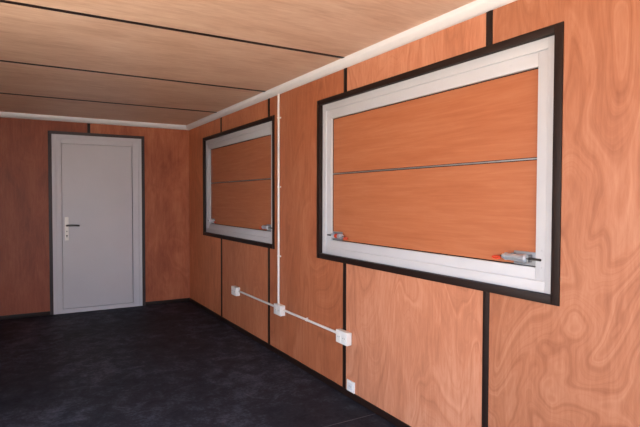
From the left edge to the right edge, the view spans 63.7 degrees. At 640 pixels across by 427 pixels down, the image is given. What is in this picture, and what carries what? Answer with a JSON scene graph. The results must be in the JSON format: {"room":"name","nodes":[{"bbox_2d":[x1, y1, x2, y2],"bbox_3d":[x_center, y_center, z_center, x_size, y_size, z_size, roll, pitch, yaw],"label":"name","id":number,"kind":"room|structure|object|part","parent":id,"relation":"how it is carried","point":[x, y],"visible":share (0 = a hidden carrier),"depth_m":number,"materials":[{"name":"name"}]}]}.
{"room":"portable site cabin","nodes":[
{"label":"portable site cabin","id":0,"kind":"room"},
{"bbox_2d":[0,117,189,315],"bbox_3d":[-3.062,0.024,6.203,2.981,2.350,0.090,-1,2,-30],"label":"wall","id":1,"kind":"structure","parent":0,"point":[24,193],"depth_m":6.06,"materials":[{"name":"brown wood"}]},
{"bbox_2d":[87,123,89,132],"bbox_3d":[-2.811,-1.038,6.264,0.033,0.118,0.004,-1,2,-30],"label":"strip","id":2,"kind":"object","parent":1,"relation":"attached to","point":[88,124],"visible":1,"depth_m":6.26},
{"bbox_2d":[0,112,187,129],"bbox_3d":[-3.025,-1.121,6.109,2.980,0.056,0.050,-1,2,-30],"label":"crown molding","id":3,"kind":"structure","parent":1,"relation":"attached to","point":[2,114],"depth_m":6.23,"materials":[{"name":"white plastic"}]},
{"bbox_2d":[0,298,188,319],"bbox_3d":[-3.044,1.177,6.190,2.969,0.045,0.012,-1,2,-30],"label":"baseboard","id":4,"kind":"structure","parent":1,"relation":"attached to","point":[182,299],"depth_m":6.06,"materials":[{"name":"black plastic"}]},
{"bbox_2d":[48,130,145,314],"bbox_3d":[-2.731,0.107,6.363,1.094,2.176,0.153,-1,2,-30],"label":"door","id":5,"kind":"structure","parent":1,"relation":"in","point":[96,182],"depth_m":6.34,"materials":[{"name":"paint"}]},
{"bbox_3d":[-3.036,0.183,6.177,0.041,0.281,0.010,-1,2,-30],"label":"handle plate","id":6,"kind":"part","parent":5,"relation":"part of","materials":[{"name":"silver metal"}]},
{"bbox_2d":[0,301,396,426],"bbox_3d":[-0.983,1.346,2.684,3.161,0.080,8.332,-1,2,-30],"label":"floor","id":7,"kind":"structure","parent":0,"point":[177,364],"depth_m":4.00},
{"bbox_2d":[0,0,474,124],"bbox_3d":[-0.977,-1.083,2.613,3.161,0.080,8.332,-1,2,-30],"label":"ceiling","id":8,"kind":"structure","parent":0,"point":[343,28],"depth_m":3.31,"materials":[{"name":"brown wood"}]},
{"bbox_2d":[0,93,216,112],"bbox_3d":[-2.426,-1.115,5.038,2.931,0.004,0.032,-1,2,-30],"label":"ceiling strip","id":9,"kind":"object","parent":8,"relation":"attached to","point":[0,93],"visible":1,"depth_m":5.18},
{"bbox_2d":[0,60,265,91],"bbox_3d":[-1.760,-1.080,3.902,2.931,0.004,0.032,-1,2,-30],"label":"ceiling strip","id":10,"kind":"object","parent":8,"relation":"attached to","point":[0,60],"visible":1,"depth_m":4.04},
{"bbox_2d":[0,0,344,58],"bbox_3d":[-1.105,-1.046,2.784,2.931,0.004,0.032,-1,2,-30],"label":"ceiling strip","id":11,"kind":"object","parent":8,"relation":"attached to","point":[3,1],"visible":1,"depth_m":2.90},
{"bbox_2d":[189,0,639,426],"bbox_3d":[0.323,0.111,3.463,0.090,2.350,8.242,-1,2,-30],"label":"wall","id":12,"kind":"structure","parent":0,"point":[414,354],"depth_m":2.50,"materials":[{"name":"brown wood"}]},
{"bbox_2d":[220,117,221,315],"bbox_3d":[-1.115,0.045,5.824,0.005,2.249,0.039,-1,2,-30],"label":"strip","id":13,"kind":"object","parent":12,"relation":"attached to","point":[221,117],"visible":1,"depth_m":5.83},
{"bbox_2d":[231,286,239,295],"bbox_3d":[-0.888,0.812,5.412,0.048,0.090,0.136,-1,2,-30],"label":"junction box","id":14,"kind":"object","parent":12,"relation":"attached to","point":[234,289],"visible":1,"depth_m":5.37,"materials":[{"name":"white plastic"}]},
{"bbox_2d":[203,115,274,248],"bbox_3d":[-0.896,-0.306,5.513,0.082,1.199,2.060,-1,2,-30],"label":"window","id":15,"kind":"structure","parent":12,"relation":"in","point":[239,162],"depth_m":5.41,"materials":[{"name":"paint"}]},
{"bbox_3d":[-0.873,-0.304,5.527,0.017,0.922,1.788,-1,2,-30],"label":"panel","id":16,"kind":"part","parent":15,"relation":"part of","materials":[{"name":"brown wood"}]},
{"bbox_2d":[238,290,273,306],"bbox_3d":[-0.614,0.820,4.964,0.019,0.019,0.914,-1,2,-30],"label":"conduit","id":17,"kind":"object","parent":12,"relation":"attached to","point":[251,296],"visible":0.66,"depth_m":4.93,"materials":[{"name":"white plastic"}]},
{"bbox_2d":[268,98,269,343],"bbox_3d":[-0.469,0.078,4.720,0.005,2.249,0.039,-1,2,-30],"label":"strip","id":18,"kind":"object","parent":12,"relation":"attached to","point":[269,98],"visible":1,"depth_m":4.73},
{"bbox_2d":[277,94,280,303],"bbox_3d":[-0.356,-0.123,4.507,0.039,1.834,0.026,1,2,28],"label":"conduit","id":19,"kind":"object","parent":12,"relation":"attached to","point":[278,117],"visible":1,"depth_m":4.50,"materials":[{"name":"white plastic"}]},
{"bbox_2d":[274,303,284,315],"bbox_3d":[-0.356,0.840,4.504,0.048,0.090,0.140,-1,2,-30],"label":"junction box","id":20,"kind":"object","parent":12,"relation":"attached to","point":[278,308],"visible":1,"depth_m":4.46,"materials":[{"name":"white plastic"}]},
{"bbox_2d":[189,298,410,426],"bbox_3d":[0.299,1.265,3.432,0.012,0.045,8.152,-1,2,-30],"label":"baseboard","id":21,"kind":"structure","parent":12,"relation":"attached to","point":[356,398],"depth_m":3.98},
{"bbox_2d":[283,309,335,333],"bbox_3d":[-0.085,0.845,4.064,0.026,0.028,0.893,-1,2,-30],"label":"conduit","id":22,"kind":"object","parent":12,"relation":"attached to","point":[284,310],"visible":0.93,"depth_m":4.03,"materials":[{"name":"white plastic"}]},
{"bbox_2d":[343,68,346,387],"bbox_3d":[0.174,0.112,3.623,0.005,2.249,0.039,-1,2,-30],"label":"strip","id":23,"kind":"object","parent":12,"relation":"attached to","point":[345,69],"visible":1,"depth_m":3.63,"materials":[{"name":"plastic"}]},
{"bbox_2d":[336,328,351,345],"bbox_3d":[0.165,0.867,3.610,0.043,0.090,0.144,-1,2,-30],"label":"junction box","id":24,"kind":"object","parent":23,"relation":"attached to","point":[344,337],"visible":1,"depth_m":3.57,"materials":[{"name":"white plastic"}]},
{"bbox_2d":[336,331,340,341],"bbox_3d":[0.131,0.866,3.629,0.003,0.066,0.058,-1,2,-30],"label":"socket","id":25,"kind":"object","parent":24,"relation":"attached to","point":[338,333],"depth_m":3.63,"materials":[{"name":"white plastic"}]},
{"bbox_2d":[341,333,345,343],"bbox_3d":[0.164,0.868,3.572,0.003,0.066,0.058,-1,2,-30],"label":"socket","id":26,"kind":"object","parent":24,"relation":"attached to","point":[343,335],"depth_m":3.57,"materials":[{"name":"white plastic"}]},
{"bbox_2d":[347,379,354,393],"bbox_3d":[0.213,1.199,3.576,0.012,0.076,0.092,-1,2,-30],"label":"wall outlet","id":27,"kind":"object","parent":12,"relation":"attached to","point":[350,384],"visible":1,"depth_m":3.56,"materials":[{"name":"white plastic"}]},
{"bbox_2d":[186,0,516,129],"bbox_3d":[0.287,-1.034,3.356,0.050,0.056,8.152,-1,2,-30],"label":"crown molding","id":28,"kind":"structure","parent":12,"relation":"attached to","point":[475,8],"depth_m":3.21,"materials":[{"name":"white plastic"}]},
{"bbox_2d":[317,21,563,305],"bbox_3d":[0.530,-0.232,3.079,0.082,1.199,2.060,-1,2,-30],"label":"window","id":29,"kind":"structure","parent":12,"relation":"in","point":[447,171],"depth_m":2.76,"materials":[{"name":"paint"}]},
{"bbox_3d":[0.553,-0.230,3.093,0.017,0.922,1.788,-1,2,-30],"label":"panel","id":30,"kind":"part","parent":29,"relation":"part of","materials":[{"name":"brown wood"}]},
{"bbox_2d":[481,10,492,426],"bbox_3d":[0.817,0.145,2.525,0.005,2.249,0.039,-1,2,-30],"label":"strip","id":31,"kind":"object","parent":12,"relation":"attached to","point":[489,15],"visible":1,"depth_m":2.53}
]}

